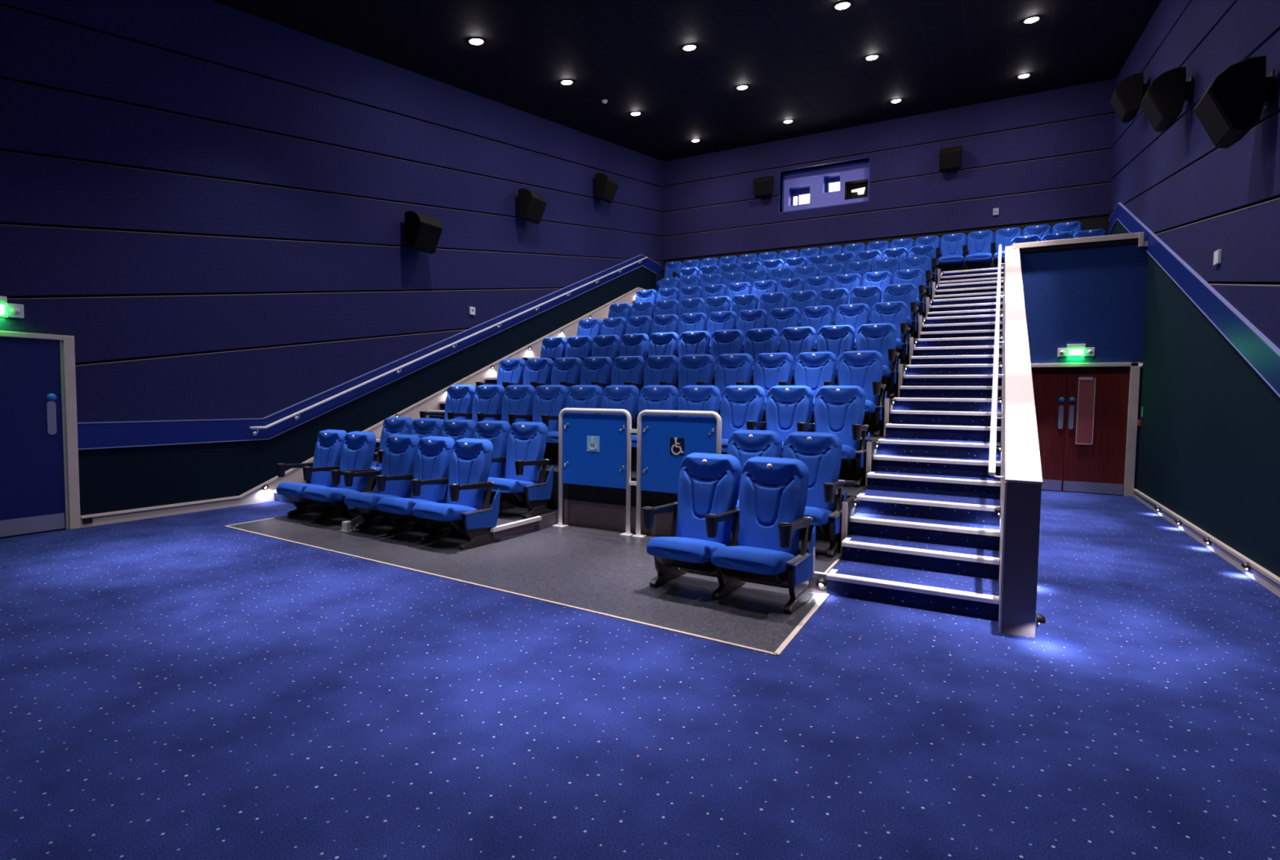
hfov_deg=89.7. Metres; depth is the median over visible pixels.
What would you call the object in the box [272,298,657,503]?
staircase
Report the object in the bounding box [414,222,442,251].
grille
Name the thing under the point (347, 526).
box
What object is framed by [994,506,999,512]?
hood
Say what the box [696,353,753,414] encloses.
seat
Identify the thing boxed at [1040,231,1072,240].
seat
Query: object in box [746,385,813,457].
seat
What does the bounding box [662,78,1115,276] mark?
wall
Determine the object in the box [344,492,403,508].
cushion
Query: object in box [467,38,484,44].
recessed light
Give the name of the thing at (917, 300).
cushion
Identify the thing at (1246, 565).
hood
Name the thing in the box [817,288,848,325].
seat
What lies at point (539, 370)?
seat
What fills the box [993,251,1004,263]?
cushion
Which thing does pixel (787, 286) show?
seat
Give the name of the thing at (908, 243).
seat
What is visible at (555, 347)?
seat
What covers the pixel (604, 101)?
smoke detector
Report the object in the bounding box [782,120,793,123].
recessed light
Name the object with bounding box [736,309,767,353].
seat
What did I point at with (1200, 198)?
wall
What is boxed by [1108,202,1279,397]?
rail
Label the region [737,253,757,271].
seat
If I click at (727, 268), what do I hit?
seat
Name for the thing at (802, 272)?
seat
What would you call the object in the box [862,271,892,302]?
seat
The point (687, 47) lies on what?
recessed light
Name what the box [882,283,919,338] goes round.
seat
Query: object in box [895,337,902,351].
cushion
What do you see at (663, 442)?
barrier
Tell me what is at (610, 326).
seat
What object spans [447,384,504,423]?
seat
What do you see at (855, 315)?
seat
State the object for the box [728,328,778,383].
seat
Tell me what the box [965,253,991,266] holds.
cushion
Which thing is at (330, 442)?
seat
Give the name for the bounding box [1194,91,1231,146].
grille
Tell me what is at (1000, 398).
step light
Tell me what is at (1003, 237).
seat
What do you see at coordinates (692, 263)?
seat
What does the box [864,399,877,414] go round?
cushion
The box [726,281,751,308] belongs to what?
seat
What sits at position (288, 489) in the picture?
cushion
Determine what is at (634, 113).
recessed light
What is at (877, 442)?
step light
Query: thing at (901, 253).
seat
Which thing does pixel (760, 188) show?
grille
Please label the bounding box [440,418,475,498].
seat
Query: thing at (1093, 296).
wall
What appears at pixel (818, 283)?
seat
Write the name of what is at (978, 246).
seat
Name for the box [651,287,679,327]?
seat
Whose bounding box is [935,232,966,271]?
seat
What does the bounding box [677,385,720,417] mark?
seat
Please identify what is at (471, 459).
seat
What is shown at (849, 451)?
cushion
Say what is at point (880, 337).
seat
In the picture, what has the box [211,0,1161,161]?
ceiling
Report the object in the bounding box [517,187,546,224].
wall speaker
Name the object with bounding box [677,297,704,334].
seat
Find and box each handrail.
[248,256,647,435]
[988,244,1004,478]
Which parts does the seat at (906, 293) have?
backrest, panel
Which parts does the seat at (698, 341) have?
backrest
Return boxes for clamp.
[628,428,637,485]
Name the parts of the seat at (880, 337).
backrest, panel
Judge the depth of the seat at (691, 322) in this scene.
11.83 m
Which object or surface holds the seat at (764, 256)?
on the platform
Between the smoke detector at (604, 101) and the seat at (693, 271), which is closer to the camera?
the smoke detector at (604, 101)
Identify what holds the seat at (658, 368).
on the platform
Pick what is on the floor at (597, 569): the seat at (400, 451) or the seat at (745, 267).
the seat at (400, 451)
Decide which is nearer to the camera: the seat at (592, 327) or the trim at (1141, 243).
the trim at (1141, 243)
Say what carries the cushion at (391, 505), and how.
on the seat at (433, 454)
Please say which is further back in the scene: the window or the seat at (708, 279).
the window
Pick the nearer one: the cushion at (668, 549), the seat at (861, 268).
the cushion at (668, 549)
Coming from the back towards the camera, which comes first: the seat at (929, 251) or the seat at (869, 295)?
the seat at (929, 251)
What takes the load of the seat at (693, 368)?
on the platform
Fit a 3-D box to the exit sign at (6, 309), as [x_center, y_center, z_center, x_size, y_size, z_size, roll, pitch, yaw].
[-6.602,-1.264,6.529,0.062,0.210,0.520,2,3,29]
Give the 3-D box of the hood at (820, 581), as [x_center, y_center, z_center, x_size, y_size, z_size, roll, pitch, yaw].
[1.425,1.196,5.064,0.083,0.044,0.039,2,3,29]
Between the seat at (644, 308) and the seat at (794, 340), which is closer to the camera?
the seat at (794, 340)
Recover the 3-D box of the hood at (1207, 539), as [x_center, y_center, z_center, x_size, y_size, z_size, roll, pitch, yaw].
[6.012,1.163,6.832,0.039,0.044,0.083,2,3,29]
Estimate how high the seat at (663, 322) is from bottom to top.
1.072 m
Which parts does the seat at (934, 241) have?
backrest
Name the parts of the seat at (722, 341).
backrest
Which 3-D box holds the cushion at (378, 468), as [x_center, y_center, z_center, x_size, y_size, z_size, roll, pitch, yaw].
[-3.495,0.559,8.533,0.524,0.204,0.487,2,3,29]
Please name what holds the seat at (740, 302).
on the platform
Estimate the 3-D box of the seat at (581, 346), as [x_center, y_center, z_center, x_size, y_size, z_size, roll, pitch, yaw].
[-1.252,-1.171,11.540,0.624,1.072,0.721,2,3,29]
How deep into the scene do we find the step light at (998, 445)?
6.42 m
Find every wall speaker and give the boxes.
[404,210,442,253]
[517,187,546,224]
[595,173,618,204]
[752,175,773,197]
[939,146,962,171]
[1110,72,1149,122]
[1140,66,1192,132]
[1194,55,1274,148]
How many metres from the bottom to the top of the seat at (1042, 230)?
1.072 m
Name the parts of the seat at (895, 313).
backrest, panel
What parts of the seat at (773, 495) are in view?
armrest, backrest, armrest, panel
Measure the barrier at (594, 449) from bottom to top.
1.402 m
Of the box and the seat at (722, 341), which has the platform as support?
the seat at (722, 341)
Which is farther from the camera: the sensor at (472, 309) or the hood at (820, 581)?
the sensor at (472, 309)
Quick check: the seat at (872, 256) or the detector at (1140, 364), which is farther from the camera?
the seat at (872, 256)
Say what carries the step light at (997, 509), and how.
attached to the wall at (1020, 491)
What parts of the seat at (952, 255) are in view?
backrest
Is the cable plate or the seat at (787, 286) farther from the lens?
the seat at (787, 286)
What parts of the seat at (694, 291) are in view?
backrest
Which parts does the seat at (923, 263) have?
backrest, panel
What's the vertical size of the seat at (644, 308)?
1.072 m
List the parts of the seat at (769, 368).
backrest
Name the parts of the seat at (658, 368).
armrest, backrest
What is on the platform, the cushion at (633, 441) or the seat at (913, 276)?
the seat at (913, 276)
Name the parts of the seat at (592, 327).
backrest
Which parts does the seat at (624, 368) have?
armrest, backrest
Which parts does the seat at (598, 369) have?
armrest, backrest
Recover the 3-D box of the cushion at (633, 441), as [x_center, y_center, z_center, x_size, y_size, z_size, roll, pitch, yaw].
[0.056,0.156,8.022,0.524,0.204,0.487,2,3,29]
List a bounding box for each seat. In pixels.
[275,429,346,515]
[302,431,377,524]
[343,433,419,528]
[366,416,413,491]
[375,435,454,535]
[377,417,443,492]
[410,437,500,549]
[419,384,475,422]
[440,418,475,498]
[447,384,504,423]
[447,419,510,496]
[475,358,525,420]
[476,384,535,426]
[484,421,553,518]
[502,357,553,421]
[507,384,568,448]
[521,336,567,383]
[530,356,582,413]
[541,384,602,463]
[546,335,593,383]
[560,356,613,391]
[565,318,602,339]
[573,334,620,380]
[591,316,626,356]
[591,355,644,413]
[600,384,639,434]
[601,302,631,324]
[601,333,648,383]
[617,315,652,356]
[624,355,679,426]
[631,301,654,319]
[631,332,679,395]
[631,385,678,467]
[635,288,657,306]
[641,452,741,586]
[644,314,679,364]
[648,299,679,345]
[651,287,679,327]
[654,261,682,290]
[658,277,679,289]
[659,354,715,416]
[662,330,711,383]
[672,259,700,277]
[676,312,707,357]
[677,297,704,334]
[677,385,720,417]
[678,275,700,302]
[678,285,702,316]
[679,266,699,284]
[694,328,743,383]
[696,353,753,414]
[698,257,719,274]
[698,265,719,283]
[700,273,722,295]
[702,284,726,312]
[704,295,731,331]
[705,456,816,613]
[706,311,737,354]
[715,385,765,453]
[718,255,737,271]
[719,262,740,280]
[722,271,745,295]
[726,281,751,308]
[726,429,782,524]
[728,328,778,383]
[730,293,758,328]
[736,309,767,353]
[736,352,793,418]
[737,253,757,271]
[740,261,761,278]
[745,269,768,293]
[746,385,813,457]
[751,280,777,309]
[757,251,777,268]
[758,292,787,328]
[761,258,784,279]
[764,326,816,384]
[767,306,799,352]
[768,267,793,289]
[777,249,799,267]
[777,277,804,307]
[778,351,836,419]
[782,431,847,557]
[784,257,807,278]
[787,289,817,326]
[793,265,818,288]
[796,385,870,486]
[799,247,820,266]
[800,305,834,351]
[803,324,855,383]
[804,275,832,306]
[807,254,831,275]
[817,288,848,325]
[818,262,844,288]
[820,244,842,262]
[823,350,886,436]
[831,252,855,273]
[832,273,862,304]
[834,302,870,351]
[842,243,866,262]
[844,260,872,286]
[844,323,900,397]
[848,285,882,324]
[856,249,881,271]
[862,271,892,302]
[862,301,911,364]
[866,240,889,257]
[872,257,901,284]
[881,247,908,269]
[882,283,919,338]
[889,238,914,257]
[893,268,926,316]
[901,255,932,298]
[908,244,937,284]
[914,235,939,272]
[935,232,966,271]
[962,230,993,270]
[990,227,1022,267]
[1010,235,1040,245]
[1022,224,1051,239]
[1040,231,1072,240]
[1052,221,1082,237]
[1072,229,1106,238]
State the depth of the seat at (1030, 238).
13.35 m
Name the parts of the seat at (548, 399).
armrest, backrest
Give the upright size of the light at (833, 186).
0.300 m
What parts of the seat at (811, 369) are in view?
backrest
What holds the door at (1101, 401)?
in the wall at (1093, 296)
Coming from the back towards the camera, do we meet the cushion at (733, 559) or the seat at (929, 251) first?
the seat at (929, 251)
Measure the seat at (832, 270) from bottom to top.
1.072 m
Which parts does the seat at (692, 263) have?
backrest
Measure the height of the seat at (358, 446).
1.072 m
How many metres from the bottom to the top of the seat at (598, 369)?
1.072 m
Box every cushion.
[275,481,327,497]
[302,485,360,501]
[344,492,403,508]
[368,466,381,478]
[377,497,437,514]
[412,502,477,520]
[484,476,534,493]
[546,431,558,443]
[631,434,636,448]
[646,536,726,563]
[711,545,795,574]
[715,438,728,453]
[803,506,832,524]
[840,444,857,459]
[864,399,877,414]
[882,364,892,379]
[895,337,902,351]
[906,315,912,328]
[915,297,919,309]
[923,282,927,293]
[938,255,964,267]
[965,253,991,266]
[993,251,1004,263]
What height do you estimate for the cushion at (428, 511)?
0.204 m
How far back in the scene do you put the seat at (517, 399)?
9.29 m
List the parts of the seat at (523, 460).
armrest, backrest, armrest, panel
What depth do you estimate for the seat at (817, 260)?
15.38 m
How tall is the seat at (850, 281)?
1.072 m
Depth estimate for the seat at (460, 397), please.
9.83 m
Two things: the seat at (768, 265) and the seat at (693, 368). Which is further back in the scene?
the seat at (768, 265)
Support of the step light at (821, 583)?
attached to the platform
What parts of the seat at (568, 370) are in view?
armrest, backrest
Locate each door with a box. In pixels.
[0,330,80,537]
[1031,362,1140,496]
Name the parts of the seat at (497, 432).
backrest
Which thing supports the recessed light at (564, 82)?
in the ceiling
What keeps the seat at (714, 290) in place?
on the platform
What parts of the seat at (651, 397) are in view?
armrest, backrest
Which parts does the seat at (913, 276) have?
backrest, panel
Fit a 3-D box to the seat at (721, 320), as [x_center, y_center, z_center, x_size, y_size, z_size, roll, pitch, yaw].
[1.330,-1.608,11.469,0.624,1.072,0.721,2,3,29]
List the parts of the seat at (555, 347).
backrest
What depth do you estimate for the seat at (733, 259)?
17.75 m
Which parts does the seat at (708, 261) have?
backrest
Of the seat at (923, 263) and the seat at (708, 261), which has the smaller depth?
the seat at (923, 263)
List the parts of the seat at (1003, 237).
backrest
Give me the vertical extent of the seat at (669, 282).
1.072 m
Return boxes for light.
[262,484,269,489]
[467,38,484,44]
[560,80,573,84]
[630,111,641,115]
[682,44,697,50]
[690,138,700,142]
[736,84,748,89]
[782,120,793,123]
[793,195,797,204]
[799,193,809,204]
[816,577,827,589]
[829,182,839,191]
[834,1,851,9]
[851,186,865,194]
[853,497,859,506]
[864,54,879,60]
[875,440,880,448]
[890,98,902,102]
[994,506,1000,517]
[995,442,1001,451]
[997,396,1002,404]
[1017,73,1031,78]
[1022,16,1040,23]
[1035,613,1045,626]
[1154,505,1159,511]
[1174,518,1180,525]
[1203,537,1210,545]
[1240,561,1250,572]
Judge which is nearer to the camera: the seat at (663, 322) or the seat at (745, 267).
the seat at (663, 322)
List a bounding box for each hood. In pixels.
[816,577,826,585]
[853,497,859,503]
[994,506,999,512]
[1038,613,1045,622]
[1203,537,1209,542]
[1240,562,1248,568]
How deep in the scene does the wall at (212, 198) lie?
8.84 m
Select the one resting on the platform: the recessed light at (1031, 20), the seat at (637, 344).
the seat at (637, 344)
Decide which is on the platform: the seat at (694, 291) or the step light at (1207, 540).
the seat at (694, 291)
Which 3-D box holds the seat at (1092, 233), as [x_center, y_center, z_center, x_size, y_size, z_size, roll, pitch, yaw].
[8.895,-3.469,12.704,0.677,1.072,0.710,2,3,29]
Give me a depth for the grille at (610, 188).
16.07 m
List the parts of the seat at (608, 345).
backrest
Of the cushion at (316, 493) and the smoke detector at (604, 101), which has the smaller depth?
the cushion at (316, 493)
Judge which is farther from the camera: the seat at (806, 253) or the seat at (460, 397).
the seat at (806, 253)
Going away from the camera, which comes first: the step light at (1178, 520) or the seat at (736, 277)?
the step light at (1178, 520)
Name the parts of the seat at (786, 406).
armrest, backrest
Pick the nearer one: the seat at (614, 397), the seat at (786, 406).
the seat at (786, 406)
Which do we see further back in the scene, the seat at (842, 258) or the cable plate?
the seat at (842, 258)
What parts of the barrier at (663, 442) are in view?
plate, panel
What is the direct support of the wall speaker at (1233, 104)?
attached to the wall at (1200, 198)
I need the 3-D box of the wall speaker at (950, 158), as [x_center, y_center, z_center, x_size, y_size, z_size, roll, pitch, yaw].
[7.529,-6.575,15.595,0.480,0.538,0.415,2,3,29]
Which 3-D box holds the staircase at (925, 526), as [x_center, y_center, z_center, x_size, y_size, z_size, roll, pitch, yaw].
[5.062,-1.123,10.225,1.195,4.400,12.631,2,3,29]
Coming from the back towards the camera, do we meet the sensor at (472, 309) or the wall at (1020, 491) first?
the sensor at (472, 309)
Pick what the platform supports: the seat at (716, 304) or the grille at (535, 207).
the seat at (716, 304)
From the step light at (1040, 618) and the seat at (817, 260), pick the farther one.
the seat at (817, 260)
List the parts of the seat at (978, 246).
backrest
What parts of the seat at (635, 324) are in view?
backrest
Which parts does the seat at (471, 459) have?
armrest, backrest, armrest, panel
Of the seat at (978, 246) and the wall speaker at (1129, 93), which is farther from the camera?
the seat at (978, 246)
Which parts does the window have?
dark glass, dark glass, dark glass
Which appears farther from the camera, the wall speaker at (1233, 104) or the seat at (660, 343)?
the seat at (660, 343)
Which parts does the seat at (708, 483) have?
armrest, backrest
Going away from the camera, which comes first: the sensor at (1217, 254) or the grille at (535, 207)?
the sensor at (1217, 254)
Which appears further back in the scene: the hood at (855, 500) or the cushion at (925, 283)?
the cushion at (925, 283)
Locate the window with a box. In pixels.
[778,155,871,213]
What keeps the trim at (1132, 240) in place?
attached to the wall at (1093, 296)
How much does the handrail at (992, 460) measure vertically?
3.399 m
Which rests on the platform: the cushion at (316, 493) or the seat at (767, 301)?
the seat at (767, 301)
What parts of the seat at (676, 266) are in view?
backrest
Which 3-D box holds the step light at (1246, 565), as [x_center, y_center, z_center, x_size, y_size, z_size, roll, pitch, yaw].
[5.438,1.230,5.781,0.047,0.087,0.088,2,3,29]
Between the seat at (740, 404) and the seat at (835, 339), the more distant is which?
the seat at (835, 339)
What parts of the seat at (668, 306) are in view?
backrest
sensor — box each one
[469,306,475,315]
[992,208,999,215]
[1213,248,1222,265]
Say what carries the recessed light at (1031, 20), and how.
in the ceiling
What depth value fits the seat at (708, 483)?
5.23 m
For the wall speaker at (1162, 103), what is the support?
attached to the wall at (1200, 198)
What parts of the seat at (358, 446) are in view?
armrest, backrest, armrest, panel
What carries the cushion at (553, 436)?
on the seat at (579, 396)
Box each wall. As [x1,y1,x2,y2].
[0,0,664,538]
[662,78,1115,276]
[998,245,1042,637]
[1019,243,1147,488]
[1107,0,1279,577]
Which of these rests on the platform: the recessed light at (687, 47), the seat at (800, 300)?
the seat at (800, 300)
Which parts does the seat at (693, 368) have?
armrest, backrest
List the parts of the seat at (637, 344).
backrest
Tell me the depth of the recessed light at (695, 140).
17.11 m
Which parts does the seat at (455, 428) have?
backrest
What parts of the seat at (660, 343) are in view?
backrest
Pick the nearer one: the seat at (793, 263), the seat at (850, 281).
the seat at (850, 281)
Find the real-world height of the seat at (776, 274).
1.072 m
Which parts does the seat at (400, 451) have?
armrest, backrest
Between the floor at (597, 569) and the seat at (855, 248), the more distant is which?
the seat at (855, 248)
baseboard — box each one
[80,287,657,527]
[1133,488,1279,596]
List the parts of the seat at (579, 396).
armrest, backrest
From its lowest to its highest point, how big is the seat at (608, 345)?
1.072 m
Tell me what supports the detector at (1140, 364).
attached to the wall at (1200, 198)
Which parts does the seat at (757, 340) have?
backrest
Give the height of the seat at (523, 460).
1.072 m
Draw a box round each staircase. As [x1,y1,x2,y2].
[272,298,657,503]
[826,267,1003,620]
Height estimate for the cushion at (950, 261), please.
0.204 m
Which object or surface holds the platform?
on the floor at (187, 686)
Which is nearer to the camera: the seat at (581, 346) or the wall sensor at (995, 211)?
the seat at (581, 346)
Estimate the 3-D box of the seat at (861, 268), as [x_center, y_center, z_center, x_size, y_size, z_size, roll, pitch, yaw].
[4.577,-3.101,13.721,0.624,1.072,0.721,2,3,29]
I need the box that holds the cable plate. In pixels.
[82,516,93,523]
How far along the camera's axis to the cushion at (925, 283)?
12.87 m
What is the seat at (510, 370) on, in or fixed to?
on the platform
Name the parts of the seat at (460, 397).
armrest, backrest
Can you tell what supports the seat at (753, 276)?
on the platform
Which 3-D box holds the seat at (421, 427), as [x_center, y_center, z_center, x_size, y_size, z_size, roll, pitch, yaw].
[-2.976,0.388,8.362,0.624,1.072,0.721,2,3,29]
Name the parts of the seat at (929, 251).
backrest, panel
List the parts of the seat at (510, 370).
armrest, backrest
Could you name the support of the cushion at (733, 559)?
on the seat at (773, 495)
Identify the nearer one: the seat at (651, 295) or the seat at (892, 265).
the seat at (892, 265)
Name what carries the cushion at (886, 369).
on the seat at (880, 337)
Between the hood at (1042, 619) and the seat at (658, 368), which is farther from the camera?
the seat at (658, 368)
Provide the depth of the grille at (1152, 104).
8.52 m
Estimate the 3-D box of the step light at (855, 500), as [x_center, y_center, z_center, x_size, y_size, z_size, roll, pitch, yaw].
[2.023,0.680,6.010,0.047,0.087,0.088,2,3,29]
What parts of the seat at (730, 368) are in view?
armrest, backrest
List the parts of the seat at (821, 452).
backrest, armrest, panel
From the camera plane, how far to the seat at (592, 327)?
12.91 m
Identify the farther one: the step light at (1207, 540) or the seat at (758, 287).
the seat at (758, 287)
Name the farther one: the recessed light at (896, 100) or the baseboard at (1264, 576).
the recessed light at (896, 100)
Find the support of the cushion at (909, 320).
on the seat at (906, 293)
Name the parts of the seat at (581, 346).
backrest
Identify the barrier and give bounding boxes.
[552,407,635,536]
[630,409,721,537]
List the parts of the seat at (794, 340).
backrest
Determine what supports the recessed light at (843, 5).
in the ceiling
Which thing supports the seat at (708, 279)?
on the platform
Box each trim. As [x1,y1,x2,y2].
[1012,231,1147,248]
[1018,238,1138,253]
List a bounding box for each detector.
[601,99,608,103]
[1137,362,1142,367]
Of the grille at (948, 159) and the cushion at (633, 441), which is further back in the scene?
the grille at (948, 159)
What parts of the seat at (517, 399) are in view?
armrest, backrest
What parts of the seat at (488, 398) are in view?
armrest, backrest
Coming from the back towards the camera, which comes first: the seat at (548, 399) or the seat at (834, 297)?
the seat at (834, 297)
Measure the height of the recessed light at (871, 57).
0.060 m
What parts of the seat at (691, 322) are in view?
backrest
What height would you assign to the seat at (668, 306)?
1.072 m
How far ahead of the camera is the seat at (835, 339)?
9.43 m
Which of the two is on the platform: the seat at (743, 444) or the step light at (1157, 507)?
the seat at (743, 444)
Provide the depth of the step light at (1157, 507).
8.87 m
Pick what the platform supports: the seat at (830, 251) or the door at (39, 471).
the seat at (830, 251)
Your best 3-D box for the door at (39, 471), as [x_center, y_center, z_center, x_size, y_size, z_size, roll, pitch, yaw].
[-6.568,0.055,6.645,0.067,2.145,1.212,2,3,29]
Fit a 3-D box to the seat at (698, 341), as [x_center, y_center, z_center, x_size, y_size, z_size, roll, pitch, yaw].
[0.748,-1.091,10.444,0.624,1.072,0.721,2,3,29]
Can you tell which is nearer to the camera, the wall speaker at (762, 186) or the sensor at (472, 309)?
the sensor at (472, 309)
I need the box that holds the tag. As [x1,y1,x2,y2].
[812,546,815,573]
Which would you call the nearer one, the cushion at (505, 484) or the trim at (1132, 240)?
the cushion at (505, 484)
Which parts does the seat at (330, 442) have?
armrest, backrest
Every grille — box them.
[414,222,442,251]
[526,198,546,222]
[602,180,617,201]
[753,181,770,195]
[940,151,960,168]
[1110,91,1126,121]
[1140,91,1163,130]
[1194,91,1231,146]
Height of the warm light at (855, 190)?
0.170 m
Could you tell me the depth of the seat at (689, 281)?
15.73 m
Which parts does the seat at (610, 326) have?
backrest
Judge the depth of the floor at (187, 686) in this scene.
3.14 m
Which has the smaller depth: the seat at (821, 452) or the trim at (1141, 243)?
the seat at (821, 452)
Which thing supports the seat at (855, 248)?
on the platform
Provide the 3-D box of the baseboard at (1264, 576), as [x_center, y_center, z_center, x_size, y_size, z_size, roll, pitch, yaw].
[3.537,1.410,2.231,0.042,0.135,19.000,2,3,29]
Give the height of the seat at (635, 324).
1.072 m
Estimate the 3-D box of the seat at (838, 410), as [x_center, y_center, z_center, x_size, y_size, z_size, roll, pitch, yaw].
[2.112,0.047,7.014,0.677,1.072,0.710,2,3,29]
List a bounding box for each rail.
[77,253,660,449]
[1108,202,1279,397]
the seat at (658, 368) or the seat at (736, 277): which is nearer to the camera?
the seat at (658, 368)
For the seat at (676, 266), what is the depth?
18.54 m
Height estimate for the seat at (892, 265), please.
1.072 m
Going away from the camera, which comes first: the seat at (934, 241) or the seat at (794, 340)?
the seat at (794, 340)
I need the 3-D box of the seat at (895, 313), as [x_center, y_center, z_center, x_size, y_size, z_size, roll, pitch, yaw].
[3.858,-1.507,10.088,0.677,1.072,0.710,2,3,29]
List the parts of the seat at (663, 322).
backrest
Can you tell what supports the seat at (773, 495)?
on the floor at (597, 569)
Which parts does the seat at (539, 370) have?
armrest, backrest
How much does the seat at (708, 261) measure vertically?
1.072 m
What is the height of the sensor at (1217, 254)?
0.150 m
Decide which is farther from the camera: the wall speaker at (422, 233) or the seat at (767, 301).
the seat at (767, 301)
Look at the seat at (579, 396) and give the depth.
8.72 m
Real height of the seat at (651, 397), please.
1.072 m
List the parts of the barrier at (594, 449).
plate, panel, plate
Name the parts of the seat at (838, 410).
armrest, backrest, armrest, panel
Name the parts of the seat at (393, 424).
backrest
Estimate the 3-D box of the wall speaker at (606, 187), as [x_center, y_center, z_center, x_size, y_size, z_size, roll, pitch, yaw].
[-0.873,-6.079,16.190,0.489,0.633,0.500,2,3,29]
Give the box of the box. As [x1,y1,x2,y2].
[340,520,354,532]
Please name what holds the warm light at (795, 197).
attached to the window
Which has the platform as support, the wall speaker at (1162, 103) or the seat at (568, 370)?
the seat at (568, 370)
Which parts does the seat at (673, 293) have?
backrest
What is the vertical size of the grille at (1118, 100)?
0.368 m
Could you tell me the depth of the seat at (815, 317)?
10.73 m
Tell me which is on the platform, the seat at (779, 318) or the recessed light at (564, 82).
the seat at (779, 318)
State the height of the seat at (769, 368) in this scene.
1.072 m
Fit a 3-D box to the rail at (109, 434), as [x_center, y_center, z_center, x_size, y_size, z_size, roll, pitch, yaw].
[-2.850,-2.423,13.315,0.041,4.725,14.230,2,3,29]
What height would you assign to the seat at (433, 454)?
1.072 m
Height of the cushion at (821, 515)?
0.204 m
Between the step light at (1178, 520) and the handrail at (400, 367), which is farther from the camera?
the handrail at (400, 367)
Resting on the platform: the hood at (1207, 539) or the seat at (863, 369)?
the seat at (863, 369)
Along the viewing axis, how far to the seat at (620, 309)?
13.94 m
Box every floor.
[0,489,1279,859]
[229,511,826,652]
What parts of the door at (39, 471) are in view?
kick plate, push plate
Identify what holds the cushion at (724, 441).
on the seat at (740, 404)
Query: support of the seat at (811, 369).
on the platform
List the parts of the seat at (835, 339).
backrest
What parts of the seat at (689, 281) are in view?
backrest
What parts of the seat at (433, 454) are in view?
armrest, backrest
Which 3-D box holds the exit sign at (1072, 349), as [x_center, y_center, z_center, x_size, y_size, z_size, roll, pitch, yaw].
[7.369,-1.348,10.871,0.520,0.210,0.062,2,3,29]
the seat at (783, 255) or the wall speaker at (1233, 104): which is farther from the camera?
the seat at (783, 255)
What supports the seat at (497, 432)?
on the platform
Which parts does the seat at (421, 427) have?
backrest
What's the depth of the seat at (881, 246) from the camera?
15.85 m
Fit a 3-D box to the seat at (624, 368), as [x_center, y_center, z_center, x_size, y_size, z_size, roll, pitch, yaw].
[-0.334,-0.593,9.693,0.624,1.072,0.721,2,3,29]
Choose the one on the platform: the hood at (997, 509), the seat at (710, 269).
the seat at (710, 269)
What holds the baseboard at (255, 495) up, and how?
attached to the wall at (212, 198)
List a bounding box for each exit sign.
[0,295,24,318]
[1057,343,1094,356]
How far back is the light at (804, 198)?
18.16 m
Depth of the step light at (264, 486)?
9.04 m
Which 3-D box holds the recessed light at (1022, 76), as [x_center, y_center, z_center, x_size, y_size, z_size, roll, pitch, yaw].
[8.086,-7.448,13.547,0.248,0.060,0.246,3,4,36]
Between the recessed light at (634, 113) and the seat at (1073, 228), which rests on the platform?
the seat at (1073, 228)
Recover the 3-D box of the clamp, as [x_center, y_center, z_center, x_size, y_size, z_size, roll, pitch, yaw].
[-0.067,0.300,7.108,0.100,0.620,0.040,2,3,29]
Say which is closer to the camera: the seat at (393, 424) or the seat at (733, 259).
the seat at (393, 424)
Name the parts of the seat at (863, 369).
backrest, panel, armrest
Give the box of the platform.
[320,267,1067,592]
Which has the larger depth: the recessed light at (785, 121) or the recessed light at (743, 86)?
the recessed light at (785, 121)
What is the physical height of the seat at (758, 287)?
1.072 m
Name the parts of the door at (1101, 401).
kick plate, push plate, push plate, vision panel, kick plate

